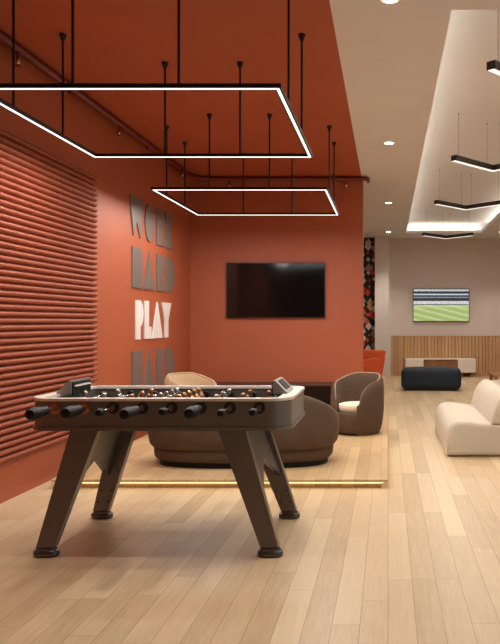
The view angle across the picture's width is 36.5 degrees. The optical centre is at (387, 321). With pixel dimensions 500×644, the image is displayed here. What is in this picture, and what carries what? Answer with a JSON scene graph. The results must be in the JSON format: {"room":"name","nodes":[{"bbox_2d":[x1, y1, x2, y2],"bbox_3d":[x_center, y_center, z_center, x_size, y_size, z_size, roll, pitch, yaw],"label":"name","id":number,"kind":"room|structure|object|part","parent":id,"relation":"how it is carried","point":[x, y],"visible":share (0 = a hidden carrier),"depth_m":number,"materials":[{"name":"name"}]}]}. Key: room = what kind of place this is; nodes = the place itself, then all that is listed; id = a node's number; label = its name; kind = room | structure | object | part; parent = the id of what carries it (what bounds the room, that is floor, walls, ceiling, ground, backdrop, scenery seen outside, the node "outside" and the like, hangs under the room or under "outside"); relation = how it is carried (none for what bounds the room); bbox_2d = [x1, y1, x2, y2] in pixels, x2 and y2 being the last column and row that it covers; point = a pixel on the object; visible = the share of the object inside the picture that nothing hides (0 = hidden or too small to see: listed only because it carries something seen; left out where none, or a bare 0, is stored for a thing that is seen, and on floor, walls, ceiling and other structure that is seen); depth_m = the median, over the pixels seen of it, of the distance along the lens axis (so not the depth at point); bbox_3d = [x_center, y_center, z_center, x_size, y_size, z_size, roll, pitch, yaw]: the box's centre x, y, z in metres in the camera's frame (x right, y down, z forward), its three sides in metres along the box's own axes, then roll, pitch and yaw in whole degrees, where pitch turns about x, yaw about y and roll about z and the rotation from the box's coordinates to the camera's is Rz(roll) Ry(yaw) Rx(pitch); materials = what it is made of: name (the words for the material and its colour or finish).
{"room":"common room","nodes":[
{"label":"common room","id":0,"kind":"room"},
{"bbox_2d":[0,41,189,503],"bbox_3d":[-2.955,-0.440,4.200,0.150,3.580,13.400,0,0,0],"label":"wall","id":1,"kind":"structure","parent":0,"point":[118,178],"depth_m":7.66,"materials":[{"name":"paint"}]},
{"bbox_2d":[0,129,97,462],"bbox_3d":[-2.852,-0.190,5.888,0.054,2.472,2.575,0,0,0],"label":"wall panel","id":2,"kind":"object","parent":1,"relation":"attached to","point":[47,202],"visible":0.88,"depth_m":6.02,"materials":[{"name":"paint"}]},
{"bbox_2d":[131,246,141,288],"bbox_3d":[-2.872,-0.620,8.406,0.016,0.460,0.325,0,0,0],"label":"letter","id":3,"kind":"object","parent":1,"relation":"attached to","point":[136,253],"depth_m":8.37,"materials":[{"name":"grey metal"}]},
{"bbox_2d":[129,194,143,238],"bbox_3d":[-2.872,-1.195,8.391,0.016,0.460,0.455,0,0,0],"label":"letter","id":4,"kind":"object","parent":1,"relation":"attached to","point":[136,204],"depth_m":8.37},
{"bbox_2d":[131,350,141,385],"bbox_3d":[-2.872,0.560,8.406,0.016,0.460,0.325,0,0,0],"label":"letter","id":5,"kind":"object","parent":1,"relation":"attached to","point":[136,356],"depth_m":8.37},
{"bbox_2d":[135,300,143,339],"bbox_3d":[-2.872,-0.025,8.489,0.016,0.450,0.250,0,0,0],"label":"letter","id":6,"kind":"object","parent":1,"relation":"attached to","point":[139,313],"depth_m":8.44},
{"bbox_2d":[144,301,151,338],"bbox_3d":[-2.872,-0.025,8.786,0.016,0.450,0.237,0,0,0],"label":"letter","id":7,"kind":"object","parent":1,"relation":"attached to","point":[147,330],"depth_m":8.72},
{"bbox_2d":[143,251,153,289],"bbox_3d":[-2.872,-0.620,8.823,0.016,0.460,0.380,0,0,0],"label":"letter","id":8,"kind":"object","parent":1,"relation":"attached to","point":[148,284],"depth_m":8.79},
{"bbox_2d":[143,349,153,385],"bbox_3d":[-2.872,0.560,8.823,0.016,0.460,0.380,0,0,0],"label":"letter","id":9,"kind":"object","parent":1,"relation":"attached to","point":[148,378],"depth_m":8.79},
{"bbox_2d":[144,204,154,241],"bbox_3d":[-2.872,-1.195,8.850,0.016,0.460,0.334,0,0,0],"label":"letter","id":10,"kind":"object","parent":1,"relation":"attached to","point":[149,224],"depth_m":8.83,"materials":[{"name":"grey metal"}]},
{"bbox_2d":[152,302,162,337],"bbox_3d":[-2.872,-0.025,9.146,0.016,0.450,0.408,0,0,0],"label":"letter","id":11,"kind":"object","parent":1,"relation":"attached to","point":[157,330],"depth_m":9.13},
{"bbox_2d":[156,207,163,246],"bbox_3d":[-2.872,-1.195,9.260,0.016,0.460,0.297,0,0,0],"label":"letter","id":12,"kind":"object","parent":1,"relation":"attached to","point":[159,214],"depth_m":9.21,"materials":[{"name":"grey metal"}]},
{"bbox_2d":[156,348,163,385],"bbox_3d":[-2.872,0.560,9.261,0.016,0.460,0.278,0,0,0],"label":"letter","id":13,"kind":"object","parent":1,"relation":"attached to","point":[159,352],"depth_m":9.21,"materials":[{"name":"grey"}]},
{"bbox_2d":[156,254,163,291],"bbox_3d":[-2.872,-0.620,9.261,0.016,0.460,0.278,0,0,0],"label":"letter","id":14,"kind":"object","parent":1,"relation":"attached to","point":[159,259],"depth_m":9.21,"materials":[{"name":"grey metal"}]},
{"bbox_2d":[161,302,170,337],"bbox_3d":[-2.872,-0.025,9.521,0.016,0.450,0.399,0,0,0],"label":"letter","id":15,"kind":"object","parent":1,"relation":"attached to","point":[166,307],"depth_m":9.50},
{"bbox_2d":[165,212,172,248],"bbox_3d":[-2.872,-1.195,9.630,0.016,0.460,0.297,0,0,0],"label":"letter","id":16,"kind":"object","parent":1,"relation":"attached to","point":[168,217],"depth_m":9.59,"materials":[{"name":"grey metal"}]},
{"bbox_2d":[165,256,174,291],"bbox_3d":[-2.872,-0.620,9.676,0.016,0.460,0.390,0,0,0],"label":"letter","id":17,"kind":"object","parent":1,"relation":"attached to","point":[169,268],"depth_m":9.63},
{"bbox_2d":[165,347,174,377],"bbox_3d":[-2.872,0.560,9.676,0.016,0.460,0.390,0,0,0],"label":"letter","id":18,"kind":"object","parent":1,"relation":"attached to","point":[169,356],"depth_m":9.63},
{"bbox_2d":[0,376,499,643],"bbox_3d":[0.860,1.410,8.100,7.780,0.120,21.200,0,0,0],"label":"floor","id":19,"kind":"structure","parent":0,"point":[413,558],"depth_m":4.14,"materials":[{"name":"brown wood"}]},
{"bbox_2d":[25,377,304,557],"bbox_3d":[-1.325,0.855,4.660,1.554,0.990,1.482,0,0,0],"label":"table","id":20,"kind":"object","parent":19,"relation":"on","point":[102,422],"visible":1,"depth_m":4.25,"materials":[{"name":"grey paint"}]},
{"bbox_3d":[-1.916,0.495,4.018,0.069,0.068,0.194,0,0,0],"label":"handle","id":21,"kind":"part","parent":20,"relation":"part of","materials":[{"name":"black rubber"}]},
{"bbox_3d":[-1.854,0.961,4.286,0.357,0.669,0.102,0,0,-13],"label":"leg","id":22,"kind":"part","parent":20,"relation":"part of","materials":[{"name":"brown wood"}]},
{"bbox_3d":[-1.748,0.495,4.073,0.069,0.068,0.194,0,0,0],"label":"handle","id":23,"kind":"part","parent":20,"relation":"part of","materials":[{"name":"black rubber"}]},
{"bbox_3d":[-1.916,0.495,4.630,0.016,0.016,1.220,0,0,0],"label":"rod","id":24,"kind":"part","parent":20,"relation":"part of","materials":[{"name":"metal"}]},
{"bbox_3d":[-1.853,0.843,4.655,0.165,0.434,0.770,0,0,0],"label":"leg plate","id":25,"kind":"part","parent":20,"relation":"part of","materials":[{"name":"brown wood"}]},
{"bbox_3d":[-1.854,0.961,5.024,0.357,0.669,0.102,0,0,13],"label":"leg","id":26,"kind":"part","parent":20,"relation":"part of","materials":[{"name":"brown wood"}]},
{"bbox_3d":[-1.580,0.495,4.655,0.016,0.016,1.220,0,0,0],"label":"rod","id":27,"kind":"part","parent":20,"relation":"part of","materials":[{"name":"metal"}]},
{"bbox_3d":[-1.412,0.495,4.023,0.069,0.068,0.194,0,0,0],"label":"handle","id":28,"kind":"part","parent":20,"relation":"part of","materials":[{"name":"black rubber"}]},
{"bbox_3d":[-1.325,0.616,4.655,1.534,0.020,0.868,0,0,0],"label":"trim","id":29,"kind":"part","parent":20,"relation":"part of","materials":[{"name":"grey paint"}]},
{"bbox_3d":[-1.076,0.495,4.063,0.069,0.068,0.194,0,0,0],"label":"handle","id":30,"kind":"part","parent":20,"relation":"part of","materials":[{"name":"black rubber"}]},
{"bbox_3d":[-0.809,0.961,4.285,0.380,0.669,0.098,0,0,12],"label":"leg","id":31,"kind":"part","parent":20,"relation":"part of","materials":[{"name":"brown wood"}]},
{"bbox_3d":[-0.810,0.843,4.655,0.182,0.434,0.770,0,0,0],"label":"leg plate","id":32,"kind":"part","parent":20,"relation":"part of","materials":[{"name":"brown wood"}]},
{"bbox_3d":[-0.809,0.961,5.025,0.380,0.669,0.098,0,0,-12],"label":"leg","id":33,"kind":"part","parent":20,"relation":"part of","materials":[{"name":"brown wood"}]},
{"bbox_3d":[-0.656,0.391,4.655,0.056,0.056,0.170,0,0,0],"label":"score panel","id":34,"kind":"part","parent":20,"relation":"part of","materials":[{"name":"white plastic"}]},
{"bbox_2d":[51,374,387,486],"bbox_3d":[-1.367,1.312,12.025,2.726,0.075,12.150,0,0,0],"label":"platform","id":35,"kind":"object","parent":19,"relation":"on","point":[355,461],"visible":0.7,"depth_m":6.31,"materials":[{"name":"brown wood"}]},
{"bbox_2d":[164,372,216,385],"bbox_3d":[-2.261,0.932,8.429,0.582,0.685,0.610,0,0,38],"label":"armchair","id":36,"kind":"object","parent":35,"relation":"on","point":[179,378],"visible":0.29,"depth_m":8.61,"materials":[{"name":"beige fabric"}]},
{"bbox_2d":[147,395,339,468],"bbox_3d":[-1.312,0.948,6.723,1.730,0.655,0.885,0,0,0],"label":"loveseat","id":37,"kind":"object","parent":35,"relation":"on","point":[311,441],"visible":0.39,"depth_m":6.38,"materials":[{"name":"brown fabric"}]},
{"bbox_3d":[-1.312,1.120,6.750,1.620,0.210,0.830,0,0,0],"label":"seat","id":38,"kind":"part","parent":37,"relation":"part of","materials":[{"name":"brown fabric"}]},
{"bbox_2d":[216,382,333,405],"bbox_3d":[-1.630,1.073,10.470,1.700,0.405,0.400,0,0,0],"label":"console","id":39,"kind":"object","parent":35,"relation":"on","point":[321,391],"visible":0.19,"depth_m":10.57,"materials":[{"name":"red wood"}]},
{"bbox_2d":[331,372,383,435],"bbox_3d":[-0.345,0.932,8.482,0.610,0.685,0.582,0,0,31],"label":"armchair","id":40,"kind":"object","parent":35,"relation":"on","point":[357,398],"visible":0.94,"depth_m":8.30,"materials":[{"name":"brown fabric"}]},
{"bbox_2d":[339,401,359,412],"bbox_3d":[-0.352,0.978,8.470,0.454,0.095,0.454,0,0,31],"label":"seat cushion","id":41,"kind":"object","parent":40,"relation":"on","point":[344,406],"depth_m":8.30,"materials":[{"name":"beige fabric"}]},
{"bbox_3d":[-0.352,1.137,8.470,0.554,0.225,0.554,0,0,31],"label":"seat","id":42,"kind":"part","parent":40,"relation":"part of","materials":[{"name":"brown fabric"}]},
{"bbox_2d":[363,349,385,374],"bbox_3d":[-0.588,0.903,13.909,0.830,0.747,0.800,0,0,-38],"label":"armchair","id":43,"kind":"object","parent":35,"relation":"on","point":[373,360],"visible":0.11,"depth_m":13.75,"materials":[{"name":"orange fabric"}]},
{"bbox_3d":[-0.400,0.907,13.631,0.785,0.495,0.130,0,0,-38],"label":"armrest","id":44,"kind":"part","parent":43,"relation":"part of","materials":[{"name":"orange fabric"}]},
{"bbox_3d":[-0.371,0.802,14.079,0.280,0.545,0.720,0,0,-38],"label":"backrest","id":45,"kind":"part","parent":43,"relation":"part of","materials":[{"name":"orange fabric"}]},
{"bbox_2d":[401,366,461,390],"bbox_3d":[0.866,1.120,14.700,1.200,0.460,0.690,0,0,4],"label":"ottoman","id":46,"kind":"object","parent":19,"relation":"on","point":[423,378],"visible":1,"depth_m":14.38,"materials":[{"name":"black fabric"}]},
{"bbox_3d":[0.866,1.325,14.700,1.000,0.050,0.520,0,0,4],"label":"board","id":47,"kind":"part","parent":46,"relation":"part of","materials":[{"name":"black metal"}]},
{"bbox_2d":[405,358,475,376],"bbox_3d":[1.290,1.127,18.205,1.720,0.445,0.460,0,0,0],"label":"media console","id":48,"kind":"object","parent":19,"relation":"on","point":[466,365],"visible":0.69,"depth_m":17.99,"materials":[{"name":"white wood"}]},
{"bbox_3d":[0.650,1.073,17.983,0.420,0.315,0.015,0,0,0],"label":"door","id":49,"kind":"part","parent":48,"relation":"part of","materials":[{"name":"white paint"}]},
{"bbox_3d":[1.920,1.295,18.210,0.220,0.110,0.300,0,0,0],"label":"leg frame","id":50,"kind":"part","parent":48,"relation":"part of","materials":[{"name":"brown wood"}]},
{"bbox_3d":[1.930,1.073,17.983,0.420,0.315,0.015,0,0,0],"label":"door","id":51,"kind":"part","parent":48,"relation":"part of","materials":[{"name":"white paint"}]},
{"bbox_2d":[435,379,499,455],"bbox_3d":[1.052,1.029,8.250,0.930,0.642,1.820,0,0,0],"label":"sofa","id":52,"kind":"object","parent":19,"relation":"on","point":[473,429],"visible":1,"depth_m":7.38,"materials":[{"name":"beige fabric"}]},
{"bbox_3d":[1.237,0.870,8.250,0.420,0.324,1.820,0,0,0],"label":"backrest","id":53,"kind":"part","parent":52,"relation":"part of","materials":[{"name":"beige fabric"}]},
{"bbox_2d":[488,372,499,379],"bbox_3d":[2.400,1.153,13.750,0.960,0.395,0.700,0,0,0],"label":"coffee table","id":54,"kind":"object","parent":19,"relation":"on","point":[495,375],"visible":0.53,"depth_m":13.63,"materials":[{"name":"brown wood"}]},
{"bbox_2d":[0,0,499,237],"bbox_3d":[0.860,-2.255,8.000,7.480,0.290,21.000,0,0,0],"label":"ceiling","id":55,"kind":"structure","parent":0,"point":[116,41],"depth_m":6.70,"materials":[{"name":"paint"}]},
{"bbox_2d":[0,0,312,157],"bbox_3d":[-1.507,-1.724,5.100,1.804,0.772,1.803,0,0,0],"label":"pendant light","id":56,"kind":"object","parent":55,"relation":"hanging from","point":[285,99],"visible":1,"depth_m":4.67,"materials":[{"name":"black metal"}]},
{"bbox_3d":[-2.382,-1.733,4.675,0.017,0.734,0.017,0,0,0],"label":"suspension rod","id":57,"kind":"part","parent":56,"relation":"part of","materials":[{"name":"black metal"}]},
{"bbox_3d":[-2.382,-1.733,5.385,0.017,0.734,0.017,0,0,0],"label":"suspension rod","id":58,"kind":"part","parent":56,"relation":"part of","materials":[{"name":"black metal"}]},
{"bbox_3d":[-1.812,-1.733,4.225,0.017,0.734,0.017,0,0,0],"label":"suspension rod","id":59,"kind":"part","parent":56,"relation":"part of","materials":[{"name":"black metal"}]},
{"bbox_2d":[0,88,310,157],"bbox_3d":[-1.507,-1.340,5.100,1.763,0.003,1.763,0,0,0],"label":"diffuser","id":60,"kind":"object","parent":56,"relation":"attached to","point":[280,92],"depth_m":5.34,"materials":[{"name":"white plastic"}]},
{"bbox_3d":[-1.507,-1.353,5.100,1.790,0.025,1.790,0,0,0],"label":"frame","id":61,"kind":"part","parent":56,"relation":"part of","materials":[{"name":"black metal"}]},
{"bbox_3d":[-1.812,-1.733,5.975,0.017,0.734,0.017,0,0,0],"label":"suspension rod","id":62,"kind":"part","parent":56,"relation":"part of","materials":[{"name":"black metal"}]},
{"bbox_3d":[-1.202,-1.733,4.225,0.017,0.734,0.017,0,0,0],"label":"suspension rod","id":63,"kind":"part","parent":56,"relation":"part of","materials":[{"name":"black metal"}]},
{"bbox_3d":[-1.202,-1.733,5.975,0.017,0.734,0.017,0,0,0],"label":"suspension rod","id":64,"kind":"part","parent":56,"relation":"part of","materials":[{"name":"black metal"}]},
{"bbox_3d":[-0.632,-1.733,4.680,0.017,0.734,0.017,0,0,0],"label":"suspension rod","id":65,"kind":"part","parent":56,"relation":"part of","materials":[{"name":"black metal"}]},
{"bbox_3d":[-0.632,-1.733,5.390,0.017,0.734,0.017,0,0,0],"label":"suspension rod","id":66,"kind":"part","parent":56,"relation":"part of","materials":[{"name":"black metal"}]},
{"bbox_2d":[0,30,369,187],"bbox_3d":[-1.570,-2.017,7.510,2.620,0.166,6.620,0,0,0],"label":"pipe","id":67,"kind":"object","parent":55,"relation":"attached to","point":[19,50],"visible":0.91,"depth_m":7.84,"materials":[{"name":"red metal"}]},
{"bbox_2d":[151,113,338,214],"bbox_3d":[-1.507,-1.724,8.335,1.804,0.772,1.803,0,0,0],"label":"pendant light","id":68,"kind":"object","parent":55,"relation":"hanging from","point":[269,115],"visible":0.77,"depth_m":7.91,"materials":[{"name":"black metal"}]},
{"bbox_3d":[-2.382,-1.733,7.910,0.017,0.734,0.017,0,0,0],"label":"suspension rod","id":69,"kind":"part","parent":68,"relation":"part of","materials":[{"name":"black metal"}]},
{"bbox_3d":[-2.382,-1.733,8.620,0.017,0.734,0.017,0,0,0],"label":"suspension rod","id":70,"kind":"part","parent":68,"relation":"part of","materials":[{"name":"black metal"}]},
{"bbox_3d":[-1.812,-1.733,7.460,0.017,0.734,0.017,0,0,0],"label":"suspension rod","id":71,"kind":"part","parent":68,"relation":"part of","materials":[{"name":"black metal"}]},
{"bbox_3d":[-1.812,-1.733,9.210,0.017,0.734,0.017,0,0,0],"label":"suspension rod","id":72,"kind":"part","parent":68,"relation":"part of","materials":[{"name":"black metal"}]},
{"bbox_3d":[-1.507,-1.353,8.335,1.790,0.025,1.790,0,0,0],"label":"frame","id":73,"kind":"part","parent":68,"relation":"part of","materials":[{"name":"black metal"}]},
{"bbox_2d":[153,190,337,214],"bbox_3d":[-1.507,-1.340,8.335,1.763,0.003,1.763,0,0,0],"label":"diffuser","id":74,"kind":"object","parent":68,"relation":"attached to","point":[160,192],"depth_m":9.11,"materials":[{"name":"white plastic"}]},
{"bbox_3d":[-1.202,-1.733,7.460,0.017,0.734,0.017,0,0,0],"label":"suspension rod","id":75,"kind":"part","parent":68,"relation":"part of","materials":[{"name":"black metal"}]},
{"bbox_3d":[-1.202,-1.733,9.210,0.017,0.734,0.017,0,0,0],"label":"suspension rod","id":76,"kind":"part","parent":68,"relation":"part of","materials":[{"name":"black metal"}]},
{"bbox_3d":[-0.632,-1.733,7.915,0.017,0.734,0.017,0,0,0],"label":"suspension rod","id":77,"kind":"part","parent":68,"relation":"part of","materials":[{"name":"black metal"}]},
{"bbox_3d":[-0.632,-1.733,8.625,0.017,0.734,0.017,0,0,0],"label":"suspension rod","id":78,"kind":"part","parent":68,"relation":"part of","materials":[{"name":"black metal"}]},
{"bbox_2d":[380,0,399,3],"bbox_3d":[0.012,-2.107,4.800,0.136,0.006,0.136,0,0,0],"label":"recessed light","id":79,"kind":"object","parent":55,"relation":"in","point":[382,1],"visible":1,"depth_m":4.83,"materials":[{"name":"white paint"}]},
{"bbox_2d":[422,213,473,238],"bbox_3d":[1.273,-2.075,15.400,0.799,0.550,0.802,0,0,43],"label":"pendant light","id":80,"kind":"object","parent":55,"relation":"hanging from","point":[442,236],"visible":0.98,"depth_m":15.61,"materials":[{"name":"brown metal"}]},
{"bbox_2d":[434,169,499,209],"bbox_3d":[1.273,-2.075,11.300,0.799,0.550,0.802,0,0,43],"label":"pendant light","id":81,"kind":"object","parent":55,"relation":"hanging from","point":[436,202],"visible":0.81,"depth_m":11.51,"materials":[{"name":"brown metal"}]},
{"bbox_2d":[435,204,499,209],"bbox_3d":[1.250,-1.802,11.541,1.069,0.004,0.617,0,0,0],"label":"diffuser","id":82,"kind":"object","parent":81,"relation":"attached to","point":[456,206],"depth_m":11.55,"materials":[{"name":"white plastic"}]},
{"bbox_2d":[451,113,499,171],"bbox_3d":[1.273,-2.075,8.270,0.799,0.550,0.802,0,0,43],"label":"pendant light","id":83,"kind":"object","parent":55,"relation":"hanging from","point":[454,158],"visible":1,"depth_m":8.47,"materials":[{"name":"brown metal"}]},
{"bbox_2d":[452,160,499,171],"bbox_3d":[1.250,-1.802,8.511,1.069,0.004,0.617,0,0,0],"label":"diffuser","id":84,"kind":"object","parent":83,"relation":"attached to","point":[466,162],"depth_m":8.52,"materials":[{"name":"white plastic"}]},
{"bbox_2d":[487,60,499,75],"bbox_3d":[1.273,-2.075,5.300,0.799,0.550,0.802,0,0,43],"label":"pendant light","id":85,"kind":"object","parent":55,"relation":"hanging from","point":[493,66],"visible":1,"depth_m":5.25,"materials":[{"name":"brown metal"}]},
{"bbox_2d":[488,69,499,75],"bbox_3d":[1.250,-1.802,5.541,1.069,0.004,0.617,0,0,0],"label":"diffuser","id":86,"kind":"object","parent":85,"relation":"attached to","point":[495,71],"depth_m":5.28,"materials":[{"name":"white plastic"}]},
{"bbox_2d":[190,178,362,381],"bbox_3d":[-1.622,-0.380,10.800,2.516,3.460,0.200,0,0,0],"label":"wall","id":87,"kind":"structure","parent":0,"point":[329,348],"depth_m":10.70,"materials":[{"name":"paint"}]},
{"bbox_2d":[226,263,324,317],"bbox_3d":[-1.627,-0.460,10.676,1.435,0.804,0.048,0,0,0],"label":"wall screen","id":88,"kind":"object","parent":87,"relation":"attached to","point":[253,290],"visible":1,"depth_m":10.65,"materials":[{"name":"black glass"}]},
{"bbox_2d":[391,238,499,335],"bbox_3d":[0.860,-0.440,18.575,7.780,3.580,0.150,0,0,0],"label":"wall","id":89,"kind":"structure","parent":0,"point":[473,264],"depth_m":18.50,"materials":[{"name":"beige paint"}]},
{"bbox_2d":[363,238,374,349],"bbox_3d":[-1.586,-0.380,18.460,2.528,3.460,0.080,0,0,0],"label":"wallpaper","id":90,"kind":"structure","parent":89,"relation":"attached to","point":[368,243],"depth_m":18.42,"materials":[{"name":"paper"}]},
{"bbox_2d":[375,236,388,376],"bbox_3d":[-0.152,-0.380,18.300,0.345,3.460,0.400,0,0,0],"label":"wall","id":91,"kind":"structure","parent":89,"relation":"attached to","point":[381,242],"depth_m":18.10,"materials":[{"name":"paint"}]},
{"bbox_2d":[389,238,390,375],"bbox_3d":[0.045,-0.380,18.470,0.050,3.460,0.060,0,0,0],"label":"trim","id":92,"kind":"structure","parent":89,"relation":"attached to","point":[389,238],"depth_m":18.44,"materials":[{"name":"paint"}]},
{"bbox_2d":[391,372,488,375],"bbox_3d":[2.335,1.305,18.470,4.530,0.090,0.060,0,0,0],"label":"baseboard","id":93,"kind":"structure","parent":89,"relation":"attached to","point":[392,373],"depth_m":18.44,"materials":[{"name":"brown wood"}]},
{"bbox_2d":[413,289,468,320],"bbox_3d":[1.334,-0.422,18.469,1.412,0.815,0.062,0,0,0],"label":"wall screen","id":94,"kind":"object","parent":89,"relation":"attached to","point":[428,304],"visible":1,"depth_m":18.43,"materials":[{"name":"multicoloured glass"}]},
{"bbox_2d":[391,336,499,371],"bbox_3d":[2.335,0.805,18.470,4.530,0.910,0.060,0,0,0],"label":"panelling","id":95,"kind":"object","parent":89,"relation":"attached to","point":[485,349],"depth_m":18.44,"materials":[{"name":"brown wood"}]}
]}

